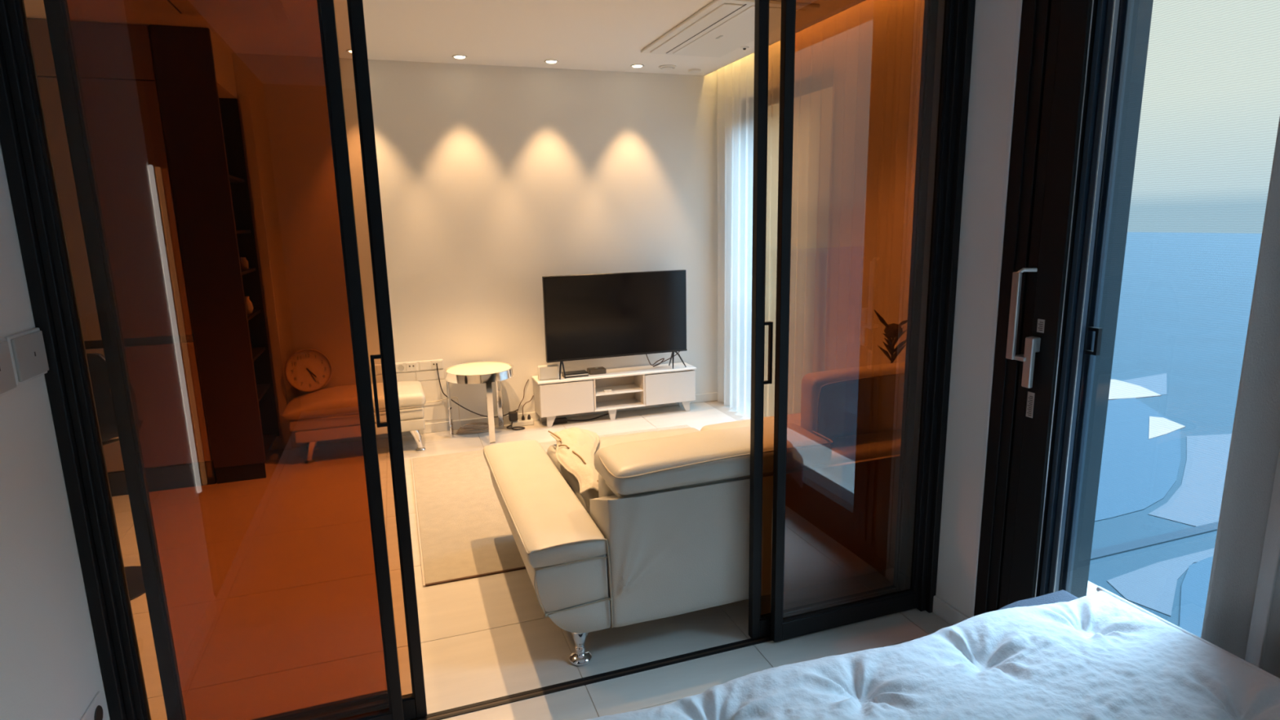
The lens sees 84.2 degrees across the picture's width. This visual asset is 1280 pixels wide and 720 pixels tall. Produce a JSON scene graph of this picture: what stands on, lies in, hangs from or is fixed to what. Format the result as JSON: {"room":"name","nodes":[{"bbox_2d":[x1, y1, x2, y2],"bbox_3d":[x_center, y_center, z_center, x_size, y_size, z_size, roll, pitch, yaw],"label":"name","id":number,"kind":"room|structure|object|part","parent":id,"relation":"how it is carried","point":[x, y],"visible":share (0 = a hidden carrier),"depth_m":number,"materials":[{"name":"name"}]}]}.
{"room":"bedroom","nodes":[
{"label":"bedroom","id":0,"kind":"room"},
{"bbox_2d":[0,143,110,719],"bbox_3d":[-1.303,0.013,1.222,0.120,2.550,1.080,-5,12,-19],"label":"wall","id":1,"kind":"structure","parent":0,"point":[50,668],"depth_m":1.54,"materials":[{"name":"white paint"}]},
{"bbox_2d":[0,337,16,395],"bbox_3d":[-1.297,0.021,1.418,0.014,0.112,0.147,-5,12,-19],"label":"light switch","id":2,"kind":"object","parent":1,"relation":"attached to","point":[7,380],"visible":1,"depth_m":1.46,"materials":[{"name":"white plastic"}]},
{"bbox_2d":[4,327,48,386],"bbox_3d":[-1.349,-0.010,1.562,0.014,0.106,0.146,-5,12,-19],"label":"light switch","id":3,"kind":"object","parent":1,"relation":"attached to","point":[27,348],"visible":0.98,"depth_m":1.55,"materials":[{"name":"white plastic"}]},
{"bbox_2d":[0,0,137,719],"bbox_3d":[-1.383,-0.007,1.712,0.045,2.400,0.160,-5,12,-19],"label":"trim","id":4,"kind":"structure","parent":1,"relation":"attached to","point":[15,140],"depth_m":1.65,"materials":[{"name":"black metal"}]},
{"bbox_2d":[80,691,106,719],"bbox_3d":[-1.320,0.877,1.706,0.010,0.085,0.140,-5,12,-19],"label":"wall outlet","id":5,"kind":"object","parent":1,"relation":"attached to","point":[95,710],"visible":1,"depth_m":1.73,"materials":[{"name":"white plastic"}]},
{"bbox_2d":[93,705,102,719],"bbox_3d":[-1.328,0.872,1.734,0.006,0.048,0.048,-5,12,-19],"label":"socket","id":6,"kind":"object","parent":5,"relation":"attached to","point":[98,709],"depth_m":1.73,"materials":[{"name":"grey plastic"}]},
{"bbox_2d":[368,59,717,423],"bbox_3d":[-1.757,-0.839,4.887,5.550,2.800,0.120,-5,12,-19],"label":"wall","id":7,"kind":"structure","parent":0,"point":[495,180],"depth_m":5.14,"materials":[{"name":"white paint"}]},
{"bbox_2d":[395,359,443,373],"bbox_3d":[-1.650,0.051,5.023,0.490,0.073,0.016,-5,12,-19],"label":"panel","id":8,"kind":"object","parent":7,"relation":"attached to","point":[428,365],"visible":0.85,"depth_m":5.05,"materials":[{"name":"white plastic"}]},
{"bbox_2d":[397,364,404,370],"bbox_3d":[-1.691,0.056,5.005,0.044,0.044,0.004,-5,12,-19],"label":"power socket","id":9,"kind":"object","parent":8,"relation":"attached to","point":[400,367],"depth_m":5.00,"materials":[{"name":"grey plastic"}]},
{"bbox_2d":[435,364,518,417],"bbox_3d":[-1.183,0.222,5.178,0.560,0.421,0.071,-5,12,-19],"label":"cable","id":10,"kind":"object","parent":8,"relation":"hanging from","point":[436,365],"visible":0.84,"depth_m":5.11,"materials":[{"name":"black plastic"}]},
{"bbox_2d":[396,369,448,421],"bbox_3d":[-1.642,0.270,5.074,0.500,0.368,0.004,-5,12,-19],"label":"access panel","id":11,"kind":"object","parent":7,"relation":"attached to","point":[434,411],"visible":0.34,"depth_m":5.12,"materials":[{"name":"white plastic"}]},
{"bbox_3d":[-1.744,0.131,5.011,0.292,0.068,0.004,-5,12,-19],"label":"panel door","id":12,"kind":"part","parent":11,"relation":"part of","materials":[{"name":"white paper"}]},
{"bbox_3d":[-1.505,0.110,5.092,0.202,0.068,0.004,-5,12,-19],"label":"panel door","id":13,"kind":"part","parent":11,"relation":"part of","materials":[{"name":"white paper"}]},
{"bbox_3d":[-1.501,0.293,5.129,0.202,0.295,0.004,-5,12,-19],"label":"panel door","id":14,"kind":"part","parent":11,"relation":"part of","materials":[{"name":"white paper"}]},
{"bbox_2d":[516,379,528,412],"bbox_3d":[-0.879,0.276,5.311,0.121,0.253,0.015,-10,14,-36],"label":"cable","id":15,"kind":"object","parent":7,"relation":"attached to","point":[528,380],"visible":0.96,"depth_m":5.31,"materials":[{"name":"brown plastic"}]},
{"bbox_2d":[401,391,717,435],"bbox_3d":[-0.848,0.434,5.385,3.330,0.070,0.012,-5,12,-19],"label":"baseboard","id":16,"kind":"structure","parent":7,"relation":"attached to","point":[438,426],"depth_m":5.35,"materials":[{"name":"white paint"}]},
{"bbox_2d":[362,0,754,75],"bbox_3d":[-0.612,-1.338,1.143,5.400,0.100,7.400,-5,12,-19],"label":"ceiling","id":17,"kind":"structure","parent":0,"point":[600,35],"depth_m":4.03,"materials":[{"name":"white paint"}]},
{"bbox_2d":[451,54,467,58],"bbox_3d":[-1.166,-1.959,4.578,0.100,0.008,0.100,-5,12,-19],"label":"recessed light","id":18,"kind":"object","parent":17,"relation":"in","point":[456,56],"visible":1,"depth_m":4.56,"materials":[{"name":"white plastic"}]},
{"bbox_2d":[543,59,559,63],"bbox_3d":[-0.597,-2.010,4.771,0.100,0.008,0.100,-5,12,-19],"label":"recessed light","id":19,"kind":"object","parent":17,"relation":"in","point":[550,61],"visible":1,"depth_m":4.75,"materials":[{"name":"white plastic"}]},
{"bbox_2d":[630,64,644,67],"bbox_3d":[-0.018,-2.061,4.967,0.100,0.008,0.100,-5,12,-19],"label":"recessed light","id":20,"kind":"object","parent":17,"relation":"in","point":[632,65],"visible":1,"depth_m":4.96,"materials":[{"name":"white plastic"}]},
{"bbox_2d":[658,64,676,69],"bbox_3d":[0.195,-2.072,5.016,0.128,0.015,0.128,-5,12,-19],"label":"ceiling vent","id":21,"kind":"object","parent":17,"relation":"in","point":[665,66],"visible":1,"depth_m":4.98,"materials":[{"name":"white plastic"}]},
{"bbox_2d":[688,68,701,73],"bbox_3d":[0.398,-2.101,5.153,0.090,0.019,0.090,-5,12,-19],"label":"smoke detector","id":22,"kind":"object","parent":17,"relation":"attached to","point":[693,70],"visible":1,"depth_m":5.12,"materials":[{"name":"white plastic"}]},
{"bbox_2d":[640,0,755,57],"bbox_3d":[0.460,-1.880,4.058,0.560,0.023,1.170,-5,12,-19],"label":"air conditioner","id":23,"kind":"object","parent":17,"relation":"attached to","point":[722,27],"visible":0.74,"depth_m":4.04,"materials":[{"name":"white plastic"}]},
{"bbox_2d":[672,5,755,56],"bbox_3d":[0.531,-1.880,4.083,0.310,0.005,1.070,-5,12,-19],"label":"grille","id":24,"kind":"object","parent":23,"relation":"attached to","point":[737,29],"depth_m":4.14,"materials":[{"name":"white plastic"}]},
{"bbox_2d":[739,46,749,49],"bbox_3d":[0.664,-1.977,4.494,0.060,0.015,0.060,-5,12,-19],"label":"sprinkler","id":25,"kind":"object","parent":17,"relation":"attached to","point":[741,47],"visible":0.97,"depth_m":4.48,"materials":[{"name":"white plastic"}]},
{"bbox_2d":[1200,117,1279,678],"bbox_3d":[1.460,-0.022,1.202,0.085,2.490,0.730,-5,12,-19],"label":"curtain","id":26,"kind":"object","parent":17,"relation":"hanging from","point":[1242,615],"visible":0.77,"depth_m":1.56,"materials":[{"name":"beige fabric"}]},
{"bbox_3d":[1.109,-2.017,3.971,0.268,0.250,3.050,-5,12,-19],"label":"trim","id":27,"kind":"structure","parent":17,"relation":"attached to","visible":0},
{"bbox_2d":[717,53,754,416],"bbox_3d":[1.089,-0.729,4.241,0.065,2.680,2.902,-5,12,-19],"label":"sheer curtain","id":28,"kind":"object","parent":27,"relation":"hanging from","point":[735,80],"visible":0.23,"depth_m":5.29,"materials":[{"name":"fabric"}]},
{"bbox_2d":[401,400,1097,719],"bbox_3d":[-0.732,1.276,1.502,5.835,0.060,7.789,-5,12,-19],"label":"floor","id":29,"kind":"structure","parent":0,"point":[482,638],"depth_m":2.56,"materials":[{"name":"beige tile"}]},
{"bbox_2d":[396,381,426,451],"bbox_3d":[-1.881,0.399,4.733,0.863,0.436,0.457,-5,12,-19],"label":"bench","id":30,"kind":"object","parent":29,"relation":"on","point":[411,397],"visible":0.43,"depth_m":4.65,"materials":[{"name":"beige leather"}]},
{"bbox_2d":[396,381,426,408],"bbox_3d":[-1.885,0.247,4.706,0.863,0.127,0.452,-5,12,-19],"label":"seat cushion","id":31,"kind":"object","parent":30,"relation":"on","point":[411,393],"depth_m":4.64,"materials":[{"name":"beige leather"}]},
{"bbox_3d":[-1.492,0.526,4.738,0.100,0.168,0.068,-5,12,-19],"label":"leg","id":32,"kind":"part","parent":30,"relation":"part of","materials":[{"name":"silver metal"}]},
{"bbox_2d":[425,396,461,426],"bbox_3d":[-1.437,0.397,5.132,0.263,0.245,0.028,-5,12,-19],"label":"cord","id":33,"kind":"object","parent":29,"relation":"on","point":[451,397],"visible":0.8,"depth_m":5.15,"materials":[{"name":"beige plastic"}]},
{"bbox_2d":[455,422,488,433],"bbox_3d":[-1.206,0.497,5.160,0.272,0.049,0.121,-5,12,-19],"label":"cable coil","id":34,"kind":"object","parent":29,"relation":"on","point":[465,428],"visible":0.86,"depth_m":5.13,"materials":[{"name":"beige"}]},
{"bbox_2d":[444,360,514,444],"bbox_3d":[-1.113,0.302,4.970,0.476,0.502,0.476,-5,12,-19],"label":"side table","id":35,"kind":"object","parent":29,"relation":"on","point":[474,372],"visible":1,"depth_m":4.83,"materials":[{"name":"silver metal"}]},
{"bbox_3d":[-1.342,0.330,4.995,0.010,0.446,0.040,0,11,5],"label":"leg","id":36,"kind":"part","parent":35,"relation":"part of","materials":[{"name":"silver metal"}]},
{"bbox_3d":[-1.007,0.367,4.774,0.040,0.446,0.010,-7,13,-27],"label":"leg","id":37,"kind":"part","parent":35,"relation":"part of","materials":[{"name":"silver metal"}]},
{"bbox_3d":[-1.029,0.286,5.185,0.040,0.446,0.010,3,12,21],"label":"leg","id":38,"kind":"part","parent":35,"relation":"part of","materials":[{"name":"silver metal"}]},
{"bbox_2d":[506,421,524,430],"bbox_3d":[-0.915,0.482,5.195,0.135,0.052,0.067,3,12,22],"label":"cable","id":39,"kind":"object","parent":29,"relation":"on","point":[511,424],"visible":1,"depth_m":5.19,"materials":[{"name":"black plastic"}]},
{"bbox_2d":[510,418,533,426],"bbox_3d":[-0.882,0.468,5.289,0.170,0.041,0.050,-5,12,-19],"label":"power strip","id":40,"kind":"object","parent":29,"relation":"on","point":[519,422],"visible":0.85,"depth_m":5.27,"materials":[{"name":"white plastic"}]},
{"bbox_2d":[508,411,517,421],"bbox_3d":[-0.939,0.416,5.242,0.060,0.065,0.050,-5,12,-19],"label":"block","id":41,"kind":"object","parent":40,"relation":"on","point":[513,415],"visible":1,"depth_m":5.22,"materials":[{"name":"black plastic"}]},
{"bbox_3d":[-0.873,0.429,5.285,0.026,0.038,0.026,-5,12,-19],"label":"plug","id":42,"kind":"object","parent":40,"relation":"attached to","visible":0},
{"bbox_2d":[522,395,533,414],"bbox_3d":[-0.844,0.339,5.323,0.020,0.124,0.133,7,14,35],"label":"cable","id":43,"kind":"object","parent":42,"relation":"attached to","point":[533,395],"visible":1,"depth_m":5.31,"materials":[{"name":"brown plastic"}]},
{"bbox_2d":[410,424,691,586],"bbox_3d":[-0.281,0.714,4.086,1.938,0.007,1.735,-5,12,-19],"label":"rug","id":44,"kind":"object","parent":29,"relation":"on","point":[464,532],"visible":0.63,"depth_m":3.61,"materials":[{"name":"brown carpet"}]},
{"bbox_2d":[552,417,567,424],"bbox_3d":[-0.612,0.457,5.334,0.120,0.034,0.050,-5,12,-19],"label":"brick","id":45,"kind":"object","parent":29,"relation":"on","point":[562,420],"visible":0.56,"depth_m":5.32,"materials":[{"name":"black"}]},
{"bbox_2d":[567,413,608,421],"bbox_3d":[-0.394,0.415,5.387,0.438,0.089,0.072,-5,12,-19],"label":"cable","id":46,"kind":"object","parent":29,"relation":"on","point":[607,413],"visible":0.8,"depth_m":5.38,"materials":[{"name":"black plastic"}]},
{"bbox_2d":[409,635,773,719],"bbox_3d":[-0.140,1.061,2.357,2.535,0.005,0.036,-5,12,-19],"label":"trim","id":47,"kind":"structure","parent":29,"relation":"on","point":[508,696],"depth_m":2.35,"materials":[{"name":"black metal"}]},
{"bbox_2d":[531,362,696,426],"bbox_3d":[-0.184,0.262,5.451,1.248,0.352,0.236,-5,12,-19],"label":"tv stand","id":48,"kind":"object","parent":29,"relation":"on","point":[661,384],"visible":0.97,"depth_m":5.42,"materials":[{"name":"white wood"}]},
{"bbox_3d":[-0.723,0.427,5.370,0.071,0.084,0.024,-5,12,-19],"label":"leg","id":49,"kind":"part","parent":48,"relation":"part of","materials":[{"name":"grey wood"}]},
{"bbox_2d":[537,364,559,380],"bbox_3d":[-0.672,0.089,5.194,0.158,0.108,0.039,-5,12,-19],"label":"router","id":50,"kind":"object","parent":48,"relation":"on","point":[550,371],"visible":1,"depth_m":5.17,"materials":[{"name":"white plastic"}]},
{"bbox_3d":[-0.654,0.452,5.237,0.071,0.084,0.024,-5,12,-19],"label":"leg","id":51,"kind":"part","parent":48,"relation":"part of","materials":[{"name":"grey wood"}]},
{"bbox_3d":[-0.537,0.285,5.218,0.401,0.241,0.016,-5,12,-19],"label":"door","id":52,"kind":"part","parent":48,"relation":"part of","materials":[{"name":"grey wood"}]},
{"bbox_2d":[561,369,588,377],"bbox_3d":[-0.485,0.105,5.295,0.183,0.028,0.102,-5,12,-19],"label":"box","id":53,"kind":"object","parent":48,"relation":"on","point":[575,373],"visible":1,"depth_m":5.26,"materials":[{"name":"black plastic"}]},
{"bbox_2d":[586,366,606,374],"bbox_3d":[-0.330,0.079,5.373,0.130,0.042,0.090,-5,12,-19],"label":"media box","id":54,"kind":"object","parent":48,"relation":"on","point":[600,370],"visible":0.95,"depth_m":5.34,"materials":[{"name":"brown"}]},
{"bbox_3d":[-0.210,0.412,5.388,0.070,0.084,0.024,-5,12,-19],"label":"leg","id":55,"kind":"part","parent":48,"relation":"part of","materials":[{"name":"grey wood"}]},
{"bbox_2d":[542,269,687,379],"bbox_3d":[-0.178,-0.276,5.309,1.100,0.755,0.138,-5,12,-19],"label":"television","id":56,"kind":"object","parent":48,"relation":"on","point":[612,314],"visible":1,"depth_m":5.24,"materials":[{"name":"black plastic"}]},
{"bbox_2d":[595,383,643,395],"bbox_3d":[-0.188,0.230,5.445,0.378,0.011,0.214,-5,12,-19],"label":"shelf","id":57,"kind":"object","parent":48,"relation":"attached to","point":[615,388],"depth_m":5.45,"materials":[{"name":"white wood"}]},
{"bbox_2d":[645,351,679,366],"bbox_3d":[0.176,-0.013,5.545,0.286,0.121,0.038,-5,12,-16],"label":"cable","id":58,"kind":"object","parent":48,"relation":"on","point":[662,361],"visible":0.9,"depth_m":5.54,"materials":[{"name":"brown plastic"}]},
{"bbox_3d":[0.235,0.217,5.479,0.415,0.241,0.016,-5,12,-19],"label":"door","id":59,"kind":"part","parent":48,"relation":"part of","materials":[{"name":"grey wood"}]},
{"bbox_3d":[0.357,0.362,5.580,0.071,0.084,0.024,-5,12,-19],"label":"leg","id":60,"kind":"part","parent":48,"relation":"part of","materials":[{"name":"grey"}]},
{"bbox_2d":[483,418,750,666],"bbox_3d":[0.401,0.437,3.132,2.033,0.895,1.216,-5,12,-19],"label":"sofa","id":61,"kind":"object","parent":29,"relation":"on","point":[664,532],"visible":0.43,"depth_m":2.44,"materials":[{"name":"beige leather"}]},
{"bbox_2d":[483,440,606,568],"bbox_3d":[-0.427,0.529,2.860,0.274,0.073,1.165,-5,12,-19],"label":"armrest","id":62,"kind":"object","parent":61,"relation":"on","point":[553,529],"depth_m":2.58,"materials":[{"name":"beige leather"}]},
{"bbox_3d":[-0.410,0.645,2.881,0.252,0.179,1.139,-5,12,-19],"label":"arm panel","id":63,"kind":"part","parent":61,"relation":"part of","materials":[{"name":"beige leather"}]},
{"bbox_2d":[547,426,599,493],"bbox_3d":[-0.242,0.421,3.098,0.244,0.060,0.826,-4,12,-13],"label":"cloth","id":64,"kind":"object","parent":61,"relation":"on","point":[576,447],"visible":0.85,"depth_m":3.11,"materials":[{"name":"beige fabric"}]},
{"bbox_3d":[-0.388,0.774,2.902,0.223,0.115,1.121,-5,12,-19],"label":"arm","id":65,"kind":"part","parent":61,"relation":"part of","materials":[{"name":"beige leather"}]},
{"bbox_3d":[-0.208,0.979,2.450,0.084,0.125,0.084,-5,12,-19],"label":"leg","id":66,"kind":"part","parent":61,"relation":"part of","materials":[{"name":"silver metal"}]},
{"bbox_2d":[546,427,698,515],"bbox_3d":[0.069,0.518,3.177,0.807,0.179,0.942,-5,12,-19],"label":"seat cushion","id":67,"kind":"object","parent":61,"relation":"on","point":[584,497],"depth_m":3.40,"materials":[{"name":"beige leather"}]},
{"bbox_2d":[700,418,750,431],"bbox_3d":[0.831,0.451,3.436,0.793,0.177,0.942,-5,12,-19],"label":"seat cushion","id":68,"kind":"object","parent":61,"relation":"on","point":[745,423],"depth_m":3.68,"materials":[{"name":"beige leather"}]},
{"bbox_3d":[0.798,1.141,0.666,1.580,0.467,2.020,-5,12,-19],"label":"bed","id":69,"kind":"object","parent":29,"relation":"on","visible":0},
{"bbox_2d":[585,586,1279,719],"bbox_3d":[0.733,0.829,0.701,1.612,0.071,1.919,-5,12,-19],"label":"duvet","id":70,"kind":"object","parent":69,"relation":"on","point":[1100,655],"visible":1,"depth_m":1.46,"materials":[{"name":"white fabric"}]},
{"bbox_2d":[996,589,1078,610],"bbox_3d":[0.513,0.835,1.569,1.632,0.247,0.374,-5,12,-19],"label":"blanket","id":71,"kind":"object","parent":69,"relation":"on","point":[1062,595],"visible":0.02,"depth_m":1.88,"materials":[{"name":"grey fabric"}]},
{"bbox_2d":[935,0,1017,618],"bbox_3d":[1.463,-0.320,2.587,0.770,2.550,0.355,-5,12,-19],"label":"wall","id":72,"kind":"structure","parent":0,"point":[994,21],"depth_m":2.39,"materials":[{"name":"white paint"}]},
{"bbox_2d":[916,0,975,613],"bbox_3d":[1.056,-0.223,2.531,0.050,2.400,0.145,-5,12,-19],"label":"trim","id":73,"kind":"structure","parent":72,"relation":"attached to","point":[964,17],"depth_m":2.47,"materials":[{"name":"black metal"}]},
{"bbox_2d":[932,595,968,625],"bbox_3d":[1.146,0.943,2.631,0.012,0.070,0.185,-5,12,-19],"label":"baseboard","id":74,"kind":"structure","parent":72,"relation":"attached to","point":[943,610],"depth_m":2.63,"materials":[{"name":"white"}]},
{"bbox_2d":[969,0,1022,617],"bbox_3d":[1.231,-0.196,2.328,0.155,2.420,0.017,-5,12,-19],"label":"trim","id":75,"kind":"structure","parent":72,"relation":"attached to","point":[1019,11],"depth_m":2.30,"materials":[{"name":"white"}]},
{"bbox_3d":[1.935,0.091,0.488,0.250,2.550,3.995,-5,12,-19],"label":"wall","id":76,"kind":"structure","parent":0,"visible":0},
{"bbox_2d":[973,0,1153,616],"bbox_3d":[1.789,0.091,0.831,0.307,2.420,3.227,-5,12,-19],"label":"window","id":77,"kind":"structure","parent":76,"relation":"in","point":[1082,64],"depth_m":2.13,"materials":[{"name":"black metal"}]},
{"bbox_3d":[1.299,-0.191,2.296,0.247,2.420,0.087,-5,12,-19],"label":"frame","id":78,"kind":"part","parent":77,"relation":"part of","materials":[{"name":"black metal"}]},
{"bbox_3d":[1.179,-0.141,2.173,0.054,0.284,0.064,-5,12,-19],"label":"pull handle","id":79,"kind":"part","parent":77,"relation":"part of","materials":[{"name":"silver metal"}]},
{"bbox_2d":[1026,395,1032,415],"bbox_3d":[1.215,0.143,2.206,0.001,0.062,0.016,-5,12,-19],"label":"print","id":80,"kind":"object","parent":77,"relation":"attached to","point":[1029,398],"depth_m":2.21,"materials":[{"name":"grey"}]},
{"bbox_3d":[1.198,0.007,2.170,0.036,0.155,0.035,-5,12,-19],"label":"latch lever","id":81,"kind":"part","parent":77,"relation":"part of","materials":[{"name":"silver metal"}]},
{"bbox_3d":[1.329,-0.056,2.074,0.015,0.080,0.036,-5,12,-19],"label":"screen pull","id":82,"kind":"part","parent":77,"relation":"part of","materials":[{"name":"black metal"}]},
{"bbox_3d":[1.360,-0.175,2.206,0.192,2.420,0.135,-5,12,-19],"label":"frame","id":83,"kind":"part","parent":77,"relation":"part of","materials":[{"name":"black metal"}]},
{"bbox_3d":[-0.198,-1.364,1.868,2.850,0.150,0.120,-5,12,-19],"label":"wall header","id":84,"kind":"structure","parent":0,"visible":0},
{"bbox_2d":[6,0,404,719],"bbox_3d":[-1.051,-0.020,1.796,0.672,2.362,0.030,-5,12,-19],"label":"door","id":85,"kind":"structure","parent":84,"relation":"in","point":[192,158],"depth_m":1.79,"materials":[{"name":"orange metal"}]},
{"bbox_3d":[-1.027,1.105,2.021,0.610,0.067,0.028,-5,12,-19],"label":"rail","id":86,"kind":"part","parent":85,"relation":"part of","materials":[{"name":"black metal"}]},
{"bbox_2d":[333,0,426,719],"bbox_3d":[-1.002,-0.034,1.859,0.670,2.362,0.030,-5,12,-19],"label":"door","id":87,"kind":"structure","parent":84,"relation":"in","point":[349,14],"depth_m":1.95,"materials":[{"name":"black metal"}]},
{"bbox_3d":[-0.726,0.087,1.975,0.032,0.205,0.016,-5,12,-19],"label":"handle","id":88,"kind":"part","parent":87,"relation":"part of","materials":[{"name":"black metal"}]},
{"bbox_3d":[-0.979,1.091,2.084,0.608,0.067,0.028,-5,12,-19],"label":"rail","id":89,"kind":"part","parent":87,"relation":"part of","materials":[{"name":"black metal"}]},
{"bbox_2d":[748,0,781,639],"bbox_3d":[0.686,-0.184,2.431,0.663,2.362,0.030,-5,12,-19],"label":"door","id":90,"kind":"structure","parent":84,"relation":"in","point":[767,18],"depth_m":2.33,"materials":[{"name":"black metal"}]},
{"bbox_3d":[0.710,0.941,2.656,0.601,0.067,0.028,-5,12,-19],"label":"rail","id":91,"kind":"part","parent":90,"relation":"part of","materials":[{"name":"black metal"}]},
{"bbox_3d":[0.423,-0.023,2.363,0.036,0.210,0.016,-5,12,-19],"label":"handle","id":92,"kind":"part","parent":90,"relation":"part of","materials":[{"name":"black metal"}]},
{"bbox_3d":[0.686,-0.182,2.432,0.601,2.225,0.001,-5,12,-19],"label":"glass pane","id":93,"kind":"part","parent":90,"relation":"part of","materials":[{"name":"glass"}]},
{"bbox_2d":[770,0,955,642],"bbox_3d":[0.752,-0.180,2.407,0.641,2.362,0.030,-5,12,-19],"label":"door","id":94,"kind":"structure","parent":84,"relation":"in","point":[864,85],"depth_m":2.39,"materials":[{"name":"clear glass"}]},
{"bbox_3d":[0.776,0.944,2.632,0.579,0.067,0.028,-5,12,-19],"label":"rail","id":95,"kind":"part","parent":94,"relation":"part of","materials":[{"name":"black metal"}]},
{"label":"outside","id":96,"kind":"structure","parent":0,"visible":0},
{"bbox_2d":[1088,231,1262,626],"bbox_3d":[182.297,-7.977,90.331,396.800,0.400,550.000,-5,12,-19],"label":"sea","id":97,"kind":"structure","parent":96,"point":[1185,300],"depth_m":71.98,"materials":[{"name":"blue liquid"}]},
{"bbox_2d":[1108,379,1161,399],"bbox_3d":[36.571,2.351,53.016,3.980,0.060,8.024,6,13,32],"label":"wedge","id":98,"kind":"object","parent":97,"relation":"on","point":[1118,389],"visible":0.68,"depth_m":52.81,"materials":[{"name":"white"}]},
{"bbox_2d":[1094,398,1180,521],"bbox_3d":[28.535,5.014,40.617,4.912,0.040,26.519,6,13,32],"label":"block","id":99,"kind":"object","parent":97,"relation":"on","point":[1137,471],"visible":0.82,"depth_m":38.25,"materials":[{"name":"blue"}]},
{"bbox_2d":[1120,373,1166,395],"bbox_3d":[38.065,2.147,53.980,14.068,0.020,4.237,-6,12,-23],"label":"strip","id":100,"kind":"object","parent":97,"relation":"on","point":[1157,384],"visible":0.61,"depth_m":55.58,"materials":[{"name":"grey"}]},
{"bbox_2d":[1090,521,1218,559],"bbox_3d":[21.257,7.442,29.207,10.327,0.060,0.521,-5,12,-19],"label":"kerb line","id":101,"kind":"object","parent":97,"relation":"on","point":[1188,532],"visible":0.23,"depth_m":29.09,"materials":[{"name":"blue"}]},
{"bbox_2d":[1106,547,1214,616],"bbox_3d":[21.049,7.846,27.287,9.344,0.030,2.315,-9,14,-33],"label":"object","id":102,"kind":"structure","parent":97,"relation":"on","point":[1153,586],"depth_m":25.96,"materials":[{"name":"grey"}]},
{"bbox_2d":[1148,416,1185,439],"bbox_3d":[32.554,4.299,43.687,1.842,0.070,5.768,7,14,35],"label":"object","id":103,"kind":"structure","parent":97,"relation":"on","point":[1158,426],"depth_m":44.14,"materials":[{"name":"white"}]},
{"bbox_2d":[1147,433,1231,526],"bbox_3d":[30.517,5.658,37.214,3.842,0.030,19.262,9,15,42],"label":"field","id":104,"kind":"structure","parent":97,"relation":"on","point":[1197,502],"depth_m":34.92,"materials":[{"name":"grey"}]},
{"bbox_2d":[1179,556,1213,637],"bbox_3d":[21.109,8.176,25.582,2.332,0.050,9.994,9,15,40],"label":"pool","id":105,"kind":"object","parent":97,"relation":"on","point":[1195,584],"visible":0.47,"depth_m":24.93,"materials":[{"name":"blue liquid"}]}
]}

